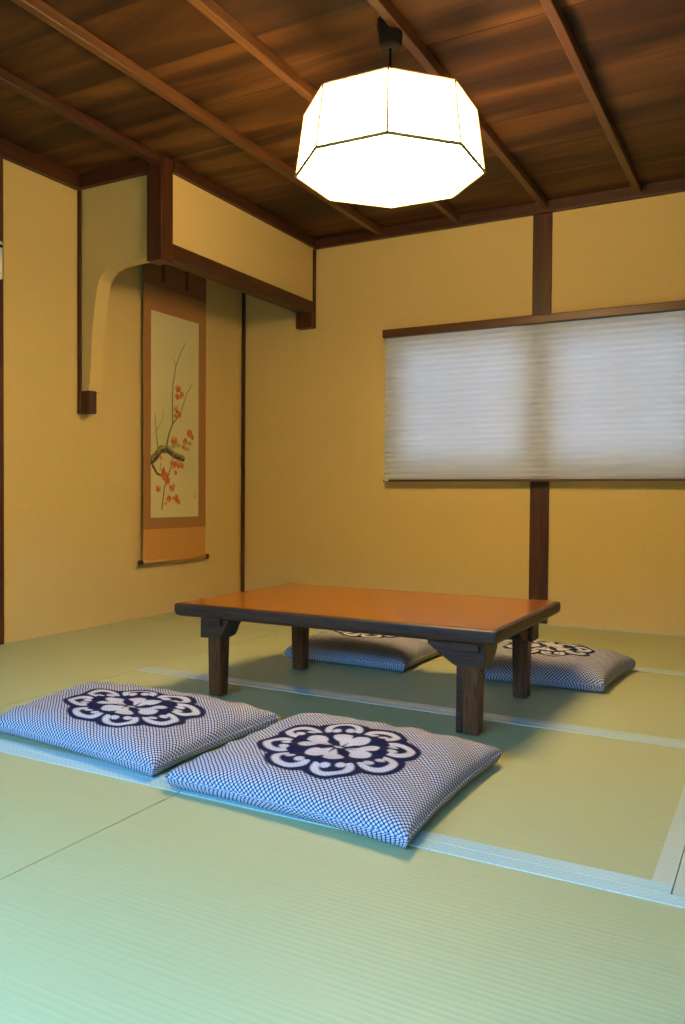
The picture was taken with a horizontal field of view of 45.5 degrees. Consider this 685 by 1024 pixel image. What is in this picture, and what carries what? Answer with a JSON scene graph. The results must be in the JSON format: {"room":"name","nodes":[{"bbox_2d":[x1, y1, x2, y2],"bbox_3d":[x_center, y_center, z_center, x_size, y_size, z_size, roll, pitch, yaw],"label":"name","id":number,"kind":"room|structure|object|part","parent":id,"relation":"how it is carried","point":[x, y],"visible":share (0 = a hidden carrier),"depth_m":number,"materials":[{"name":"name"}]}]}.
{"room":"japanese tatami room","nodes":[
{"label":"japanese tatami room","id":0,"kind":"room"},
{"bbox_2d":[3,159,241,643],"bbox_3d":[-1.909,-0.518,3.224,0.120,2.390,5.011,1,1,28],"label":"wall","id":1,"kind":"structure","parent":0,"point":[73,481],"depth_m":4.14,"materials":[{"name":"beige paint"}]},
{"bbox_2d":[0,156,3,644],"bbox_3d":[-1.594,-0.500,3.692,0.048,2.218,0.113,1,1,28],"label":"post","id":2,"kind":"object","parent":1,"relation":"attached to","point":[1,158],"visible":1,"depth_m":3.72,"materials":[{"name":"brown wood"}]},
{"bbox_2d":[0,241,2,278],"bbox_3d":[-1.555,-1.130,3.649,0.040,0.170,0.065,1,1,28],"label":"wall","id":3,"kind":"structure","parent":2,"relation":"attached to","point":[1,243],"depth_m":3.66,"materials":[{"name":"white plastic"}]},
{"bbox_2d":[0,137,80,189],"bbox_3d":[-2.145,-1.629,2.580,0.040,0.079,3.450,1,1,28],"label":"crown molding","id":4,"kind":"structure","parent":1,"relation":"attached to","point":[39,164],"depth_m":3.86,"materials":[{"name":"brown wood"}]},
{"bbox_2d":[137,263,208,565],"bbox_3d":[-0.975,-0.655,4.763,0.036,1.896,0.614,1,1,28],"label":"scroll","id":5,"kind":"object","parent":1,"relation":"attached to","point":[174,299],"visible":1,"depth_m":4.73,"materials":[{"name":"beige paper"}]},
{"bbox_3d":[-1.119,0.282,4.523,0.030,0.030,0.026,1,1,28],"label":"roller knob","id":6,"kind":"part","parent":5,"relation":"part of","materials":[{"name":"brown wood"}]},
{"bbox_2d":[151,310,198,517],"bbox_3d":[-0.972,-0.551,4.753,0.001,1.162,0.422,1,1,28],"label":"painting","id":7,"kind":"object","parent":5,"relation":"attached to","point":[174,340],"depth_m":4.74},
{"bbox_2d":[77,154,315,413],"bbox_3d":[-0.753,-1.102,4.609,0.574,1.192,1.454,1,1,28],"label":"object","id":8,"kind":"structure","parent":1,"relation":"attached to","point":[137,212],"depth_m":4.11,"materials":[{"name":"beige paint"}]},
{"bbox_3d":[-1.133,-1.651,3.998,0.469,0.067,0.036,1,1,28],"label":"cornice","id":9,"kind":"part","parent":8,"relation":"part of","materials":[{"name":"brown wood"}]},
{"bbox_3d":[-1.098,-1.148,4.055,0.489,1.080,0.085,1,1,28],"label":"panel","id":10,"kind":"part","parent":8,"relation":"part of","materials":[{"name":"beige paint"}]},
{"bbox_3d":[-0.870,-1.435,3.890,0.092,0.489,0.084,1,1,28],"label":"hanging post","id":11,"kind":"part","parent":8,"relation":"part of","materials":[{"name":"brown wood"}]},
{"bbox_3d":[-0.525,-1.491,4.527,0.052,0.407,1.367,1,1,28],"label":"panel","id":12,"kind":"part","parent":8,"relation":"part of","materials":[{"name":"beige paint"}]},
{"bbox_3d":[-0.507,-1.664,4.495,0.050,0.054,1.333,1,1,28],"label":"cornice","id":13,"kind":"part","parent":8,"relation":"part of","materials":[{"name":"beige paint"}]},
{"bbox_2d":[0,0,684,238],"bbox_3d":[0.296,-1.640,2.079,5.010,0.023,5.091,1,1,28],"label":"ceiling","id":14,"kind":"structure","parent":0,"point":[508,57],"depth_m":3.15,"materials":[{"name":"brown wood"}]},
{"bbox_2d":[0,68,158,164],"bbox_3d":[-1.692,-1.631,2.335,0.040,0.041,3.450,1,1,28],"label":"rib","id":15,"kind":"object","parent":14,"relation":"attached to","point":[7,79],"visible":1,"depth_m":3.38,"materials":[{"name":"brown wood"}]},
{"bbox_2d":[11,0,380,234],"bbox_3d":[-0.939,-1.634,2.730,0.034,0.043,4.861,1,1,28],"label":"ceiling beam","id":16,"kind":"structure","parent":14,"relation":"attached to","point":[40,9],"depth_m":3.17,"materials":[{"name":"brown wood"}]},
{"bbox_2d":[187,0,459,222],"bbox_3d":[-0.506,-1.626,2.497,0.034,0.043,4.861,1,1,28],"label":"rib","id":17,"kind":"object","parent":14,"relation":"attached to","point":[210,9],"visible":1,"depth_m":2.88,"materials":[{"name":"brown wood"}]},
{"bbox_2d":[294,16,485,208],"bbox_3d":[0.160,-1.391,2.747,0.605,0.513,0.605,1,1,28],"label":"pendant lamp","id":18,"kind":"object","parent":14,"relation":"hanging from","point":[389,137],"visible":0.98,"depth_m":2.57,"materials":[{"name":"white paper"}]},
{"bbox_3d":[-0.105,-1.242,2.664,0.029,0.206,0.242,0,1,-18],"label":"shade panel","id":19,"kind":"part","parent":18,"relation":"part of","materials":[{"name":"white paper"}]},
{"bbox_3d":[0.033,-1.238,2.502,0.242,0.206,0.029,1,1,27],"label":"shade panel","id":20,"kind":"part","parent":18,"relation":"part of","materials":[{"name":"white paper"}]},
{"bbox_2d":[298,134,482,206],"bbox_3d":[0.158,-1.139,2.752,0.583,0.003,0.583,1,1,28],"label":"diffuser","id":21,"kind":"object","parent":18,"relation":"attached to","point":[375,170],"depth_m":2.71,"materials":[{"name":"white paper"}]},
{"bbox_3d":[0.160,-1.452,2.745,0.007,0.234,0.007,1,1,6],"label":"cord","id":22,"kind":"part","parent":18,"relation":"part of","materials":[{"name":"black plastic"}]},
{"bbox_3d":[0.245,-1.236,2.486,0.242,0.206,0.029,0,1,-18],"label":"shade panel","id":23,"kind":"part","parent":18,"relation":"part of","materials":[{"name":"white paper"}]},
{"bbox_3d":[0.407,-1.238,2.624,0.029,0.206,0.242,1,1,27],"label":"shade panel","id":24,"kind":"part","parent":18,"relation":"part of","materials":[{"name":"white paper"}]},
{"bbox_2d":[367,0,547,207],"bbox_3d":[-0.067,-1.618,2.259,0.034,0.043,4.861,1,1,28],"label":"rib","id":25,"kind":"object","parent":14,"relation":"attached to","point":[385,9],"visible":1,"depth_m":2.98,"materials":[{"name":"brown wood"}]},
{"bbox_2d":[540,0,641,192],"bbox_3d":[0.354,-1.610,2.031,0.034,0.043,4.861,1,1,28],"label":"rib","id":26,"kind":"object","parent":14,"relation":"attached to","point":[552,8],"visible":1,"depth_m":3.08,"materials":[{"name":"brown wood"}]},
{"bbox_2d":[245,192,684,634],"bbox_3d":[1.480,-0.519,4.308,5.050,2.390,0.120,1,1,28],"label":"wall","id":27,"kind":"structure","parent":0,"point":[320,509],"depth_m":4.75,"materials":[{"name":"beige paint"}]},
{"bbox_2d":[241,293,245,591],"bbox_3d":[-0.654,-0.529,5.385,0.022,2.215,0.016,1,1,28],"label":"post","id":28,"kind":"object","parent":27,"relation":"attached to","point":[243,294],"visible":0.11,"depth_m":5.38,"materials":[{"name":"brown wood"}]},
{"bbox_2d":[314,178,684,249],"bbox_3d":[1.697,-1.639,4.082,4.250,0.071,0.035,1,1,28],"label":"crown molding","id":29,"kind":"structure","parent":27,"relation":"attached to","point":[675,185],"depth_m":4.48,"materials":[{"name":"brown wood"}]},
{"bbox_2d":[382,300,684,481],"bbox_3d":[1.069,-0.611,4.404,1.867,0.892,0.076,1,1,28],"label":"blind","id":30,"kind":"object","parent":27,"relation":"attached to","point":[591,394],"visible":1,"depth_m":4.39,"materials":[{"name":"white fabric"}]},
{"bbox_3d":[1.072,-1.034,4.394,1.867,0.046,0.076,1,1,28],"label":"head rail","id":31,"kind":"part","parent":30,"relation":"part of","materials":[{"name":"brown wood"}]},
{"bbox_3d":[1.063,-0.172,4.416,1.847,0.013,0.046,1,1,28],"label":"rail","id":32,"kind":"part","parent":30,"relation":"part of","materials":[{"name":"brown wood"}]},
{"bbox_2d":[529,212,552,623],"bbox_3d":[1.085,-0.503,4.464,0.104,2.226,0.042,1,1,28],"label":"post","id":33,"kind":"object","parent":27,"relation":"attached to","point":[542,223],"visible":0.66,"depth_m":4.44,"materials":[{"name":"brown wood"}]},
{"bbox_3d":[0.280,0.766,2.132,5.010,0.100,5.091,1,1,28],"label":"floor","id":34,"kind":"structure","parent":0,"visible":0},
{"bbox_2d":[0,745,183,879],"bbox_3d":[-1.444,0.674,1.973,1.922,0.057,0.973,1,1,28],"label":"mat","id":35,"kind":"object","parent":34,"relation":"on","point":[49,805],"visible":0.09,"depth_m":1.85,"materials":[{"name":"wicker"}]},
{"bbox_2d":[0,618,276,706],"bbox_3d":[-1.190,0.644,3.495,0.921,0.055,1.942,1,1,28],"label":"mat","id":36,"kind":"object","parent":34,"relation":"on","point":[31,668],"visible":0.64,"depth_m":3.57,"materials":[{"name":"green wicker"}]},
{"bbox_2d":[143,612,326,634],"bbox_3d":[-0.041,0.629,4.531,1.957,0.055,0.968,1,1,28],"label":"mat","id":37,"kind":"object","parent":34,"relation":"on","point":[172,616],"visible":0.11,"depth_m":4.37,"materials":[{"name":"green wicker"}]},
{"bbox_2d":[0,790,684,1023],"bbox_3d":[0.276,0.706,1.043,1.982,0.057,0.973,1,1,28],"label":"mat","id":38,"kind":"object","parent":34,"relation":"on","point":[192,907],"visible":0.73,"depth_m":1.30,"materials":[{"name":"wicker"}]},
{"bbox_2d":[0,668,684,893],"bbox_3d":[-0.108,0.675,2.345,2.071,0.057,0.949,1,1,28],"label":"mat","id":39,"kind":"object","parent":34,"relation":"on","point":[606,806],"visible":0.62,"depth_m":1.96,"materials":[{"name":"wicker"}]},
{"bbox_2d":[0,682,279,775],"bbox_3d":[-0.653,0.596,2.402,0.785,0.092,0.565,1,1,28],"label":"floor cushion","id":40,"kind":"object","parent":39,"relation":"on","point":[147,731],"visible":1,"depth_m":2.25,"materials":[{"name":"fabric"}]},
{"bbox_2d":[165,713,501,847],"bbox_3d":[-0.003,0.609,2.014,0.642,0.090,0.642,1,1,28],"label":"floor cushion","id":41,"kind":"object","parent":39,"relation":"on","point":[380,781],"visible":1,"depth_m":1.86,"materials":[{"name":"fabric"}]},
{"bbox_2d":[174,583,559,735],"bbox_3d":[0.099,0.475,2.870,1.144,0.321,0.748,1,1,28],"label":"table","id":42,"kind":"object","parent":39,"relation":"on","point":[467,630],"visible":1,"depth_m":2.70,"materials":[{"name":"brown wood"}]},
{"bbox_3d":[-0.429,0.503,2.827,0.056,0.260,0.056,1,1,28],"label":"leg","id":43,"kind":"part","parent":42,"relation":"part of","materials":[{"name":"brown wood"}]},
{"bbox_3d":[-0.285,0.367,3.076,0.080,0.029,0.688,1,1,28],"label":"support rail","id":44,"kind":"part","parent":42,"relation":"part of","materials":[{"name":"brown wood"}]},
{"bbox_3d":[-0.168,0.496,3.256,0.056,0.260,0.056,1,1,28],"label":"leg","id":45,"kind":"part","parent":42,"relation":"part of","materials":[{"name":"brown wood"}]},
{"bbox_3d":[0.100,0.338,2.868,1.144,0.043,0.748,1,1,28],"label":"edge moulding","id":46,"kind":"part","parent":42,"relation":"part of","materials":[{"name":"brown wood"}]},
{"bbox_3d":[0.515,0.382,2.644,0.080,0.029,0.688,1,1,28],"label":"support rail","id":47,"kind":"part","parent":42,"relation":"part of","materials":[{"name":"brown wood"}]},
{"bbox_3d":[0.381,0.518,2.389,0.056,0.260,0.056,1,1,28],"label":"leg","id":48,"kind":"part","parent":42,"relation":"part of","materials":[{"name":"brown wood"}]},
{"bbox_3d":[0.621,0.510,2.830,0.056,0.260,0.056,1,1,28],"label":"leg","id":49,"kind":"part","parent":42,"relation":"part of","materials":[{"name":"brown wood"}]},
{"bbox_2d":[146,632,684,743],"bbox_3d":[0.354,0.659,3.201,2.070,0.057,0.992,1,1,28],"label":"mat","id":50,"kind":"object","parent":34,"relation":"on","point":[640,703],"visible":0.56,"depth_m":2.93,"materials":[{"name":"wicker"}]},
{"bbox_2d":[284,630,439,671],"bbox_3d":[0.121,0.567,3.542,0.570,0.110,0.536,1,1,28],"label":"floor cushion","id":51,"kind":"object","parent":50,"relation":"on","point":[393,653],"visible":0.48,"depth_m":3.34,"materials":[{"name":"fabric"}]},
{"bbox_2d":[484,640,635,692],"bbox_3d":[0.793,0.579,3.195,0.572,0.109,0.533,1,1,32],"label":"floor cushion","id":52,"kind":"object","parent":50,"relation":"on","point":[553,664],"visible":0.72,"depth_m":3.03,"materials":[{"name":"fabric"}]},
{"bbox_2d":[502,623,684,672],"bbox_3d":[1.679,0.660,3.601,1.947,0.057,0.969,1,1,28],"label":"mat","id":53,"kind":"object","parent":34,"relation":"on","point":[649,650],"visible":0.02,"depth_m":3.91,"materials":[{"name":"wicker"}]},
{"bbox_2d":[672,850,684,896],"bbox_3d":[1.441,0.691,2.073,0.911,0.057,1.942,1,1,28],"label":"mat","id":54,"kind":"object","parent":34,"relation":"on","point":[679,887],"visible":0.44,"depth_m":1.48,"materials":[{"name":"wicker"}]}
]}

